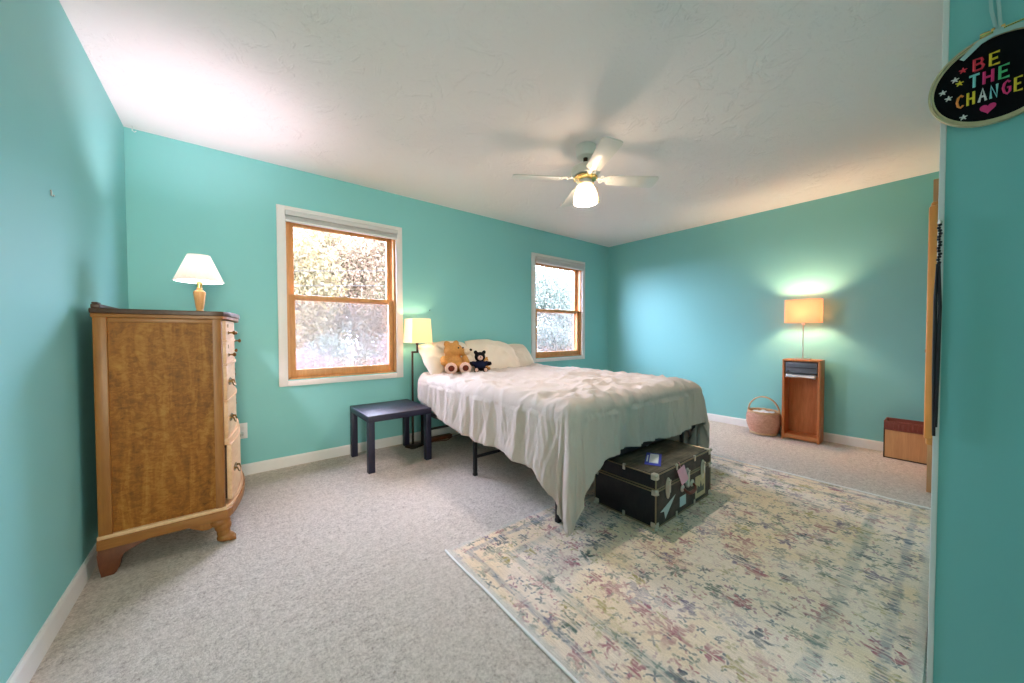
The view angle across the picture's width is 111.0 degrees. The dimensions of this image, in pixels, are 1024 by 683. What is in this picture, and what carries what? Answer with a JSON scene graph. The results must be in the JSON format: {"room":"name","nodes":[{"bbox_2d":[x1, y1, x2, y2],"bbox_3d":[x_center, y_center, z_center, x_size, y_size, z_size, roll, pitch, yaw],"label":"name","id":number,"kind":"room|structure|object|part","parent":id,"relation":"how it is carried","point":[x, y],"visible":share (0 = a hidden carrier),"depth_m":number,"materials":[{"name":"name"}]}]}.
{"room":"bedroom","nodes":[
{"label":"bedroom","id":0,"kind":"room"},
{"bbox_2d":[0,0,128,682],"bbox_3d":[-0.896,-0.136,0.173,0.140,2.440,5.674,-1,2,-39],"label":"wall","id":1,"kind":"structure","parent":0,"point":[61,132],"depth_m":1.29,"materials":[{"name":"teal paint"}]},
{"bbox_2d":[6,543,96,682],"bbox_3d":[-0.834,1.040,0.247,0.013,0.085,5.394,-1,2,-39],"label":"baseboard","id":2,"kind":"structure","parent":1,"relation":"attached to","point":[27,666],"depth_m":1.25,"materials":[{"name":"white paint"}]},
{"bbox_2d":[124,127,608,464],"bbox_3d":[-0.547,-0.222,3.995,5.183,2.440,0.140,-1,2,-39],"label":"wall","id":3,"kind":"structure","parent":0,"point":[472,272],"depth_m":2.90,"materials":[{"name":"teal paint"}]},
{"bbox_2d":[239,423,247,438],"bbox_3d":[-2.050,0.676,2.690,0.047,0.118,0.048,-1,2,-39],"label":"wall outlet","id":4,"kind":"object","parent":3,"relation":"attached to","point":[243,426],"visible":0.56,"depth_m":2.67,"materials":[{"name":"white paint"}]},
{"bbox_2d":[276,204,402,386],"bbox_3d":[-1.520,-0.373,3.197,1.026,1.463,0.155,-1,2,-39],"label":"window","id":5,"kind":"structure","parent":3,"relation":"in","point":[286,297],"depth_m":3.08,"materials":[{"name":"paint"}]},
{"bbox_3d":[-1.538,-0.702,3.211,0.858,0.689,0.034,-1,2,-39],"label":"sash","id":6,"kind":"part","parent":5,"relation":"part of","materials":[{"name":"brown wood"}]},
{"bbox_3d":[-1.507,-0.053,3.188,0.858,0.687,0.034,-1,2,-39],"label":"sash","id":7,"kind":"part","parent":5,"relation":"part of","materials":[{"name":"brown wood"}]},
{"bbox_2d":[285,209,397,239],"bbox_3d":[-1.460,-1.017,3.106,0.914,0.091,0.038,-1,2,-39],"label":"roller blind","id":8,"kind":"object","parent":5,"relation":"attached to","point":[291,216],"visible":1,"depth_m":3.05,"materials":[{"name":"grey fabric"}]},
{"bbox_3d":[-1.462,-0.979,3.108,0.910,0.014,0.030,-1,2,-39],"label":"rail","id":9,"kind":"part","parent":8,"relation":"part of","materials":[{"name":"white paint"}]},
{"bbox_2d":[241,427,457,475],"bbox_3d":[-0.496,0.957,3.962,5.157,0.085,0.013,-1,2,-39],"label":"baseboard","id":10,"kind":"structure","parent":3,"relation":"attached to","point":[282,462],"depth_m":3.04,"materials":[{"name":"white paint"}]},
{"bbox_2d":[531,252,584,361],"bbox_3d":[0.617,-0.444,4.906,1.045,1.415,0.155,-1,2,-39],"label":"window","id":11,"kind":"structure","parent":3,"relation":"in","point":[578,352],"depth_m":5.02,"materials":[{"name":"paint"}]},
{"bbox_3d":[0.599,-0.747,4.920,0.877,0.693,0.034,-1,2,-39],"label":"sash","id":12,"kind":"part","parent":11,"relation":"part of","materials":[{"name":"brown wood"}]},
{"bbox_3d":[0.631,-0.122,4.897,0.877,0.635,0.034,-1,2,-39],"label":"sash","id":13,"kind":"part","parent":11,"relation":"part of","materials":[{"name":"brown wood"}]},
{"bbox_2d":[535,256,584,270],"bbox_3d":[0.677,-1.065,4.815,0.933,0.091,0.038,-1,2,-39],"label":"roller blind","id":14,"kind":"object","parent":11,"relation":"attached to","point":[539,259],"visible":1,"depth_m":4.77,"materials":[{"name":"grey fabric"}]},
{"bbox_3d":[0.676,-1.026,4.817,0.929,0.014,0.030,-1,2,-39],"label":"rail","id":15,"kind":"part","parent":14,"relation":"part of","materials":[{"name":"white paint"}]},
{"bbox_3d":[0.581,-0.110,4.960,0.879,0.621,0.010,-1,2,-39],"label":"screen frame","id":16,"kind":"part","parent":11,"relation":"part of","materials":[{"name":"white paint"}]},
{"bbox_2d":[29,420,930,682],"bbox_3d":[1.185,1.102,1.863,5.583,0.120,5.794,-1,2,-39],"label":"floor","id":17,"kind":"structure","parent":0,"point":[333,571],"depth_m":1.55,"materials":[{"name":"beige carpet"}]},
{"bbox_2d":[88,302,244,577],"bbox_3d":[-1.913,0.430,2.067,0.536,1.230,0.948,-1,2,-39],"label":"dresser","id":18,"kind":"object","parent":17,"relation":"on","point":[167,427],"visible":1,"depth_m":1.69,"materials":[{"name":"brown wood"}]},
{"bbox_3d":[-1.675,-0.100,1.692,0.358,0.020,0.028,-1,2,-39],"label":"rail","id":19,"kind":"part","parent":18,"relation":"part of","materials":[{"name":"brown wood"}]},
{"bbox_3d":[-1.678,0.387,1.705,0.380,0.990,0.018,-1,2,-39],"label":"panel","id":20,"kind":"part","parent":18,"relation":"part of","materials":[{"name":"brown wood"}]},
{"bbox_3d":[-1.920,-0.128,2.050,0.518,0.019,0.912,-1,2,-39],"label":"moulding","id":21,"kind":"part","parent":18,"relation":"part of","materials":[{"name":"brown wood"}]},
{"bbox_3d":[-1.911,0.894,2.078,0.534,0.044,0.924,-1,2,-39],"label":"moulding","id":22,"kind":"part","parent":18,"relation":"part of","materials":[{"name":"brown wood"}]},
{"bbox_2d":[172,253,223,310],"bbox_3d":[-1.858,-0.335,2.093,0.231,0.352,0.231,-1,2,-39],"label":"table lamp","id":23,"kind":"object","parent":18,"relation":"on","point":[198,269],"visible":0.94,"depth_m":2.06,"materials":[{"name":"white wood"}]},
{"bbox_3d":[-1.858,-0.433,2.091,0.231,0.156,0.231,-1,2,-39],"label":"lamp shade","id":24,"kind":"part","parent":23,"relation":"part of","materials":[{"name":"white fabric"}]},
{"bbox_2d":[196,281,201,287],"bbox_3d":[-1.858,-0.343,2.093,0.026,0.051,0.026,-1,2,-39],"label":"socket","id":25,"kind":"object","parent":23,"relation":"attached to","point":[199,284],"depth_m":2.08,"materials":[{"name":"gold metal"}]},
{"bbox_3d":[-1.579,0.058,1.958,0.022,0.116,0.249,-1,1,-31],"label":"drawer","id":26,"kind":"part","parent":18,"relation":"part of","materials":[{"name":"brown wood"}]},
{"bbox_3d":[-1.579,-0.061,1.956,0.022,0.102,0.249,-1,1,-31],"label":"drawer","id":27,"kind":"part","parent":18,"relation":"part of","materials":[{"name":"brown wood"}]},
{"bbox_3d":[-1.757,0.213,2.188,0.058,0.178,0.820,-1,2,-39],"label":"wide drawer","id":28,"kind":"part","parent":18,"relation":"part of","materials":[{"name":"brown wood"}]},
{"bbox_3d":[-1.757,0.118,2.185,0.071,0.010,0.832,-1,2,-39],"label":"drawer rail","id":29,"kind":"part","parent":18,"relation":"part of","materials":[{"name":"brown wood"}]},
{"bbox_3d":[-1.755,0.410,2.193,0.059,0.193,0.820,-1,2,-39],"label":"wide drawer","id":30,"kind":"part","parent":18,"relation":"part of","materials":[{"name":"brown wood"}]},
{"bbox_3d":[-1.756,0.308,2.190,0.072,0.010,0.832,-1,2,-39],"label":"drawer rail","id":31,"kind":"part","parent":18,"relation":"part of","materials":[{"name":"brown wood"}]},
{"bbox_3d":[-1.753,0.524,2.197,0.077,0.033,0.832,-1,2,-39],"label":"drawer rail","id":32,"kind":"part","parent":18,"relation":"part of","materials":[{"name":"brown wood"}]},
{"bbox_3d":[-1.540,0.221,1.943,0.025,0.051,0.085,-1,1,-31],"label":"handle","id":33,"kind":"part","parent":18,"relation":"part of","materials":[{"name":"gold metal"}]},
{"bbox_3d":[-1.538,0.418,1.948,0.025,0.051,0.085,-1,1,-30],"label":"handle","id":34,"kind":"part","parent":18,"relation":"part of","materials":[{"name":"gold metal"}]},
{"bbox_3d":[-1.743,0.688,2.209,0.064,0.294,0.820,-1,2,-39],"label":"wide drawer","id":35,"kind":"part","parent":18,"relation":"part of","materials":[{"name":"brown wood"}]},
{"bbox_3d":[-1.745,-0.003,2.193,0.026,0.228,0.310,-1,2,-39],"label":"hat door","id":36,"kind":"part","parent":18,"relation":"part of","materials":[{"name":"brown wood"}]},
{"bbox_3d":[-1.526,0.697,1.963,0.025,0.051,0.085,-1,1,-29],"label":"handle","id":37,"kind":"part","parent":18,"relation":"part of","materials":[{"name":"gold metal"}]},
{"bbox_2d":[350,399,431,473],"bbox_3d":[-1.067,0.796,3.092,0.530,0.448,0.530,-1,2,-39],"label":"side table","id":38,"kind":"object","parent":17,"relation":"on","point":[371,413],"visible":0.98,"depth_m":3.03,"materials":[{"name":"blue paint"}]},
{"bbox_3d":[-1.403,0.821,3.130,0.050,0.398,0.050,-1,2,-39],"label":"leg","id":39,"kind":"part","parent":38,"relation":"part of","materials":[{"name":"blue paint"}]},
{"bbox_3d":[-1.105,0.828,2.757,0.050,0.398,0.050,-1,2,-39],"label":"leg","id":40,"kind":"part","parent":38,"relation":"part of","materials":[{"name":"blue paint"}]},
{"bbox_3d":[-1.030,0.813,3.428,0.050,0.398,0.050,-1,2,-39],"label":"leg","id":41,"kind":"part","parent":38,"relation":"part of","materials":[{"name":"blue paint"}]},
{"bbox_3d":[-0.731,0.821,3.055,0.050,0.398,0.050,-1,2,-39],"label":"leg","id":42,"kind":"part","parent":38,"relation":"part of","materials":[{"name":"blue paint"}]},
{"bbox_2d":[403,318,431,448],"bbox_3d":[-0.930,0.396,3.429,0.241,1.232,0.208,-1,2,-39],"label":"floor lamp","id":43,"kind":"object","parent":17,"relation":"on","point":[416,330],"visible":1,"depth_m":3.38,"materials":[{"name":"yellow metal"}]},
{"bbox_3d":[-0.943,0.037,3.424,0.073,0.150,0.027,-1,2,-39],"label":"arm","id":44,"kind":"part","parent":43,"relation":"part of","materials":[{"name":"brown metal"}]},
{"bbox_3d":[-0.918,-0.104,3.429,0.208,0.232,0.208,-1,2,-39],"label":"lamp shade","id":45,"kind":"part","parent":43,"relation":"part of","materials":[{"name":"beige fabric"}]},
{"bbox_2d":[432,433,451,440],"bbox_3d":[-0.752,0.988,3.623,0.280,0.038,0.055,-1,2,-39],"label":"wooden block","id":46,"kind":"object","parent":17,"relation":"on","point":[448,435],"visible":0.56,"depth_m":3.62,"materials":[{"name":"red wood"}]},
{"bbox_2d":[421,412,694,522],"bbox_3d":[0.275,0.839,3.176,1.500,0.352,2.010,-1,2,-39],"label":"frame","id":47,"kind":"object","parent":17,"relation":"on","point":[625,450],"visible":0.2,"depth_m":2.69,"materials":[{"name":"black metal"}]},
{"bbox_3d":[-0.873,0.853,3.435,0.026,0.318,0.026,-1,2,-39],"label":"leg","id":48,"kind":"part","parent":47,"relation":"part of","materials":[{"name":"black metal"}]},
{"bbox_3d":[-0.300,0.692,2.714,0.030,0.034,2.010,-1,2,-39],"label":"rail","id":49,"kind":"part","parent":47,"relation":"part of","materials":[{"name":"black metal"}]},
{"bbox_3d":[-0.282,0.868,2.697,0.026,0.318,0.026,-1,2,-39],"label":"leg","id":50,"kind":"part","parent":47,"relation":"part of","materials":[{"name":"black metal"}]},
{"bbox_3d":[0.264,0.878,2.014,0.026,0.310,0.026,-1,2,-39],"label":"leg","id":51,"kind":"part","parent":47,"relation":"part of","materials":[{"name":"black metal"}]},
{"bbox_3d":[0.893,0.696,2.400,1.440,0.034,0.030,-1,2,-39],"label":"rail","id":52,"kind":"part","parent":47,"relation":"part of","materials":[{"name":"black metal"}]},
{"bbox_3d":[1.412,0.855,2.932,0.026,0.310,0.026,-1,2,-39],"label":"leg","id":53,"kind":"part","parent":47,"relation":"part of","materials":[{"name":"black metal"}]},
{"bbox_3d":[0.274,0.519,3.169,1.476,0.287,1.986,-1,2,-39],"label":"mattress","id":54,"kind":"object","parent":47,"relation":"on","visible":0},
{"bbox_2d":[417,363,709,535],"bbox_3d":[0.340,0.636,3.074,1.738,0.730,1.998,-1,2,-39],"label":"comforter","id":55,"kind":"object","parent":54,"relation":"on","point":[563,424],"visible":0.97,"depth_m":2.28,"materials":[{"name":"white fabric"}]},
{"bbox_2d":[418,341,473,374],"bbox_3d":[-0.633,0.161,3.559,0.583,0.334,0.334,-1,2,-43],"label":"pillow","id":56,"kind":"object","parent":55,"relation":"on","point":[431,354],"visible":0.47,"depth_m":3.39,"materials":[{"name":"beige fabric"}]},
{"bbox_2d":[440,340,471,373],"bbox_3d":[-0.532,0.148,3.375,0.308,0.313,0.289,-1,1,-19],"label":"teddy bear","id":57,"kind":"object","parent":55,"relation":"on","point":[453,362],"visible":0.97,"depth_m":3.35},
{"bbox_2d":[469,350,491,371],"bbox_3d":[-0.307,0.192,3.413,0.225,0.208,0.179,0,1,-11],"label":"bear","id":58,"kind":"object","parent":55,"relation":"on","point":[479,364],"visible":0.96,"depth_m":3.41},
{"bbox_2d":[464,339,519,368],"bbox_3d":[-0.203,0.152,3.822,0.612,0.353,0.350,-1,2,-35],"label":"pillow","id":59,"kind":"object","parent":55,"relation":"on","point":[500,354],"visible":0.69,"depth_m":3.74,"materials":[{"name":"beige fabric"}]},
{"bbox_2d":[508,344,533,366],"bbox_3d":[0.008,0.181,4.154,0.510,0.305,0.259,-1,2,-34],"label":"pillow","id":60,"kind":"object","parent":55,"relation":"on","point":[524,357],"visible":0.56,"depth_m":4.16,"materials":[{"name":"beige fabric"}]},
{"bbox_2d":[444,454,930,682],"bbox_3d":[1.126,1.035,1.951,2.534,0.011,1.527,-1,2,-39],"label":"area rug","id":61,"kind":"object","parent":17,"relation":"on","point":[772,576],"visible":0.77,"depth_m":1.51,"materials":[{"name":"white fabric"}]},
{"bbox_2d":[593,439,711,530],"bbox_3d":[0.940,0.873,2.291,0.716,0.319,0.470,-1,2,-39],"label":"storage chest","id":62,"kind":"object","parent":61,"relation":"on","point":[643,485],"visible":0.86,"depth_m":2.11,"materials":[{"name":"black plastic"}]},
{"bbox_3d":[0.929,0.919,2.306,0.699,0.209,0.419,-1,2,-39],"label":"edge trim","id":63,"kind":"part","parent":62,"relation":"part of","materials":[{"name":"gold metal"}]},
{"bbox_3d":[0.929,0.768,2.302,0.690,0.086,0.410,-1,2,-39],"label":"lid","id":64,"kind":"part","parent":62,"relation":"part of","materials":[{"name":"black plastic"}]},
{"bbox_3d":[0.929,0.766,2.302,0.699,0.087,0.419,-1,2,-39],"label":"edge trim","id":65,"kind":"part","parent":62,"relation":"part of","materials":[{"name":"gold metal"}]},
{"bbox_2d":[677,463,688,484],"bbox_3d":[1.002,0.773,2.066,0.098,0.132,0.024,0,1,-16],"label":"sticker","id":66,"kind":"object","parent":62,"relation":"hanging from","point":[682,473],"visible":1,"depth_m":2.06,"materials":[{"name":"pink paper"}]},
{"bbox_3d":[1.085,0.896,2.134,0.134,0.044,0.041,-1,2,-39],"label":"handle","id":67,"kind":"part","parent":62,"relation":"part of","materials":[{"name":"leather"}]},
{"bbox_2d":[697,482,703,492],"bbox_3d":[1.212,0.929,2.265,0.100,0.070,0.001,-1,2,-39],"label":"print","id":68,"kind":"object","parent":62,"relation":"attached to","point":[700,485],"depth_m":2.26},
{"bbox_2d":[746,396,781,435],"bbox_3d":[2.720,0.792,3.809,0.319,0.399,0.319,-1,2,-39],"label":"wicker basket","id":69,"kind":"object","parent":17,"relation":"on","point":[759,423],"visible":0.98,"depth_m":3.71,"materials":[{"name":"wicker"}]},
{"bbox_2d":[752,409,774,412],"bbox_3d":[2.720,0.762,3.809,0.237,0.042,0.236,-1,2,-39],"label":"folded cloth","id":70,"kind":"object","parent":69,"relation":"in","point":[762,410],"visible":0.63,"depth_m":3.81,"materials":[{"name":"white fabric"}]},
{"bbox_3d":[2.720,0.682,3.807,0.038,0.180,0.300,-1,2,-39],"label":"handle","id":71,"kind":"part","parent":69,"relation":"part of","materials":[{"name":"wicker"}]},
{"bbox_2d":[781,358,824,444],"bbox_3d":[2.961,0.591,3.588,0.190,0.818,0.300,-1,2,-39],"label":"bookcase","id":72,"kind":"object","parent":17,"relation":"on","point":[802,398],"visible":0.93,"depth_m":3.63,"materials":[{"name":"red wood"}]},
{"bbox_3d":[2.873,0.597,3.698,0.190,0.800,0.018,-1,2,-39],"label":"panel","id":73,"kind":"part","parent":72,"relation":"part of","materials":[{"name":"red wood"}]},
{"bbox_3d":[2.963,0.967,3.597,0.186,0.040,0.264,-1,2,-39],"label":"shelf","id":74,"kind":"part","parent":72,"relation":"part of","materials":[{"name":"red wood"}]},
{"bbox_2d":[786,373,817,378],"bbox_3d":[2.937,0.346,3.563,0.206,0.039,0.236,-1,2,-39],"label":"paper stack","id":75,"kind":"object","parent":72,"relation":"on","point":[811,376],"visible":0.93,"depth_m":3.53,"materials":[{"name":"white paper"}]},
{"bbox_2d":[785,361,817,374],"bbox_3d":[2.951,0.263,3.573,0.171,0.112,0.252,-1,2,-39],"label":"file box","id":76,"kind":"object","parent":75,"relation":"on","point":[790,366],"visible":0.91,"depth_m":3.52,"materials":[{"name":"grey plastic"}]},
{"bbox_2d":[784,298,822,359],"bbox_3d":[2.947,-0.121,3.565,0.157,0.605,0.291,-1,2,-39],"label":"table lamp","id":77,"kind":"object","parent":72,"relation":"on","point":[803,311],"visible":1,"depth_m":3.51,"materials":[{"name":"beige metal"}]},
{"bbox_3d":[2.948,0.003,3.568,0.011,0.334,0.011,-1,2,-39],"label":"stem","id":78,"kind":"part","parent":77,"relation":"part of","materials":[{"name":"silver metal"}]},
{"bbox_3d":[2.947,-0.307,3.561,0.150,0.228,0.284,-1,2,-39],"label":"lamp shade","id":79,"kind":"part","parent":77,"relation":"part of","materials":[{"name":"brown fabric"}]},
{"bbox_3d":[3.032,0.572,3.645,0.006,0.748,0.264,-1,2,-39],"label":"panel","id":80,"kind":"part","parent":72,"relation":"part of","materials":[{"name":"red wood"}]},
{"bbox_3d":[3.049,0.602,3.478,0.190,0.800,0.018,-1,2,-39],"label":"panel","id":81,"kind":"part","parent":72,"relation":"part of","materials":[{"name":"red wood"}]},
{"bbox_2d":[883,417,926,464],"bbox_3d":[3.417,0.850,3.022,0.203,0.323,0.302,-1,2,-39],"label":"storage bin","id":82,"kind":"object","parent":17,"relation":"on","point":[903,439],"visible":0.62,"depth_m":2.99,"materials":[{"name":"brown wood"}]},
{"bbox_2d":[59,0,942,246],"bbox_3d":[1.179,-1.457,1.806,5.583,0.120,5.794,-1,2,-39],"label":"ceiling","id":83,"kind":"structure","parent":0,"point":[738,108],"depth_m":1.97,"materials":[{"name":"white paint"}]},
{"bbox_2d":[512,136,658,206],"bbox_3d":[0.533,-1.199,2.554,0.822,0.426,0.822,1,2,39],"label":"ceiling fan","id":84,"kind":"object","parent":83,"relation":"hanging from","point":[594,158],"visible":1,"depth_m":2.50,"materials":[{"name":"white metal"}]},
{"bbox_3d":[0.185,-1.174,2.520,0.370,0.007,0.132,0,13,-6],"label":"blade","id":85,"kind":"part","parent":84,"relation":"part of","materials":[{"name":"white wood"}]},
{"bbox_3d":[0.499,-1.183,2.903,0.132,0.007,0.370,-12,2,-5],"label":"blade","id":86,"kind":"part","parent":84,"relation":"part of","materials":[{"name":"white wood"}]},
{"bbox_3d":[0.533,-1.078,2.557,0.174,0.144,0.174,-1,2,-39],"label":"bell glass","id":87,"kind":"part","parent":84,"relation":"part of","materials":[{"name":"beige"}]},
{"bbox_3d":[0.568,-1.168,2.206,0.132,0.007,0.370,12,0,-6],"label":"blade","id":88,"kind":"part","parent":84,"relation":"part of","materials":[{"name":"white wood"}]},
{"bbox_3d":[0.881,-1.177,2.589,0.370,0.007,0.132,0,-11,-6],"label":"blade","id":89,"kind":"part","parent":84,"relation":"part of","materials":[{"name":"white wood"}]},
{"bbox_2d":[608,171,938,441],"bbox_3d":[3.260,-0.219,3.497,0.140,2.440,5.674,-1,2,-39],"label":"wall","id":90,"kind":"structure","parent":0,"point":[704,305],"depth_m":3.75,"materials":[{"name":"teal paint"}]},
{"bbox_2d":[707,413,882,450],"bbox_3d":[2.572,0.943,4.264,0.013,0.085,3.374,-1,2,-39],"label":"baseboard","id":91,"kind":"structure","parent":90,"relation":"attached to","point":[829,437],"depth_m":3.47,"materials":[{"name":"white paint"}]},
{"bbox_2d":[933,0,1023,682],"bbox_3d":[2.907,-0.164,1.055,3.463,2.440,2.020,-1,2,-39],"label":"wall","id":92,"kind":"structure","parent":0,"point":[979,621],"depth_m":0.72,"materials":[{"name":"teal paint"}]},
{"bbox_2d":[923,201,937,445],"bbox_3d":[2.093,-0.082,1.736,0.400,1.130,0.056,-1,2,-39],"label":"board","id":93,"kind":"object","parent":92,"relation":"attached to","point":[933,209],"visible":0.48,"depth_m":1.62,"materials":[{"name":"orange wood"}]},
{"bbox_2d":[925,178,938,492],"bbox_3d":[3.156,-0.037,2.618,0.960,2.115,0.106,-1,2,-39],"label":"door","id":94,"kind":"structure","parent":92,"relation":"in","point":[936,181],"depth_m":2.36,"materials":[{"name":"brown wood"}]},
{"bbox_2d":[932,220,942,435],"bbox_3d":[0.917,-0.028,0.760,0.014,0.466,0.012,-1,2,-39],"label":"strap","id":95,"kind":"object","parent":92,"relation":"hanging from","point":[937,298],"visible":1,"depth_m":0.76,"materials":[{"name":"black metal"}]},
{"bbox_2d":[927,0,949,682],"bbox_3d":[0.932,-0.153,0.767,0.022,2.439,0.009,-1,2,-39],"label":"trim","id":96,"kind":"structure","parent":92,"relation":"attached to","point":[946,3],"depth_m":0.77,"materials":[{"name":"white paint"}]},
{"bbox_2d":[928,0,1023,127],"bbox_3d":[0.959,-0.589,0.695,0.020,0.311,0.176,-1,2,-39],"label":"sign","id":97,"kind":"object","parent":92,"relation":"attached to","point":[983,84],"visible":1,"depth_m":0.70,"materials":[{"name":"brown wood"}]},
{"label":"outside","id":98,"kind":"structure","parent":0,"visible":0},
{"bbox_2d":[341,343,541,365],"bbox_3d":[-15.162,1.067,34.997,100.000,0.350,66.446,-1,2,-39],"label":"ground","id":99,"kind":"structure","parent":98,"point":[349,343],"depth_m":28.16,"materials":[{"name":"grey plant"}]},
{"bbox_2d":[296,341,343,368],"bbox_3d":[-3.662,0.749,6.084,1.418,1.535,1.368,0,1,1],"label":"shrub","id":100,"kind":"object","parent":99,"relation":"on","point":[304,361],"visible":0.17,"depth_m":5.85,"materials":[{"name":"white plant"}]},
{"bbox_2d":[293,227,351,363],"bbox_3d":[-4.933,-1.108,8.054,2.327,5.158,2.393,-1,2,-39],"label":"autumn tree","id":101,"kind":"object","parent":99,"relation":"on","point":[306,312],"visible":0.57,"depth_m":7.69,"materials":[{"name":"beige plant"}]},
{"bbox_2d":[293,229,385,365],"bbox_3d":[-6.417,-2.222,12.679,3.871,7.185,3.760,0,1,2],"label":"autumn tree","id":102,"kind":"object","parent":99,"relation":"on","point":[293,229],"visible":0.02,"depth_m":12.55,"materials":[{"name":"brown plant"}]},
{"bbox_2d":[303,321,387,366],"bbox_3d":[-3.383,0.514,7.413,1.785,1.943,1.699,-1,2,-39],"label":"shrub","id":103,"kind":"object","parent":99,"relation":"on","point":[360,362],"visible":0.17,"depth_m":7.34,"materials":[{"name":"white plant"}]},
{"bbox_2d":[313,234,383,356],"bbox_3d":[-7.392,-3.257,17.701,6.088,9.037,6.370,-1,2,-39],"label":"autumn tree","id":104,"kind":"object","parent":99,"relation":"on","point":[313,234],"visible":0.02,"depth_m":17.60,"materials":[{"name":"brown plant"}]},
{"bbox_2d":[313,232,387,359],"bbox_3d":[-4.261,-1.477,9.891,2.639,5.809,2.599,-1,2,-39],"label":"autumn tree","id":105,"kind":"object","parent":99,"relation":"on","point":[377,248],"visible":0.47,"depth_m":9.24,"materials":[{"name":"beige plant"}]},
{"bbox_2d":[356,289,387,355],"bbox_3d":[-4.662,-0.407,13.738,2.846,3.506,3.185,-1,2,-43],"label":"shrub","id":106,"kind":"object","parent":99,"relation":"on","point":[377,289],"visible":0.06,"depth_m":13.33,"materials":[{"name":"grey plant"}]},
{"bbox_2d":[364,334,387,365],"bbox_3d":[-2.369,0.593,7.397,1.475,1.781,1.419,-1,2,-39],"label":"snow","id":107,"kind":"structure","parent":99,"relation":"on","point":[383,361],"depth_m":7.21,"materials":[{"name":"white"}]},
{"bbox_2d":[378,265,387,322],"bbox_3d":[-2.586,-1.085,10.250,2.484,5.002,2.484,-1,2,-39],"label":"autumn tree","id":108,"kind":"object","parent":99,"relation":"on","point":[384,265],"visible":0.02,"depth_m":9.91,"materials":[{"name":"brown plant"}]},
{"bbox_2d":[536,266,572,341],"bbox_3d":[1.419,-1.266,12.462,2.430,5.248,2.263,-1,2,-39],"label":"autumn tree","id":109,"kind":"object","parent":99,"relation":"on","point":[555,297],"visible":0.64,"depth_m":11.95,"materials":[{"name":"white plant"}]},
{"bbox_2d":[536,269,572,347],"bbox_3d":[2.830,-2.861,21.339,5.668,8.035,5.359,0,1,23],"label":"autumn tree","id":110,"kind":"object","parent":99,"relation":"on","point":[539,269],"visible":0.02,"depth_m":21.28,"materials":[{"name":"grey plant"}]},
{"bbox_2d":[537,308,572,351],"bbox_3d":[1.324,0.240,10.046,1.696,2.348,1.668,-1,2,-39],"label":"shrub","id":111,"kind":"object","parent":99,"relation":"on","point":[549,338],"visible":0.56,"depth_m":9.56,"materials":[{"name":"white plant"}]},
{"bbox_2d":[562,272,572,318],"bbox_3d":[2.983,-1.287,14.404,2.492,5.196,2.452,-1,2,-39],"label":"autumn tree","id":112,"kind":"object","parent":99,"relation":"on","point":[567,272],"visible":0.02,"depth_m":14.07,"materials":[{"name":"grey plant"}]}
]}

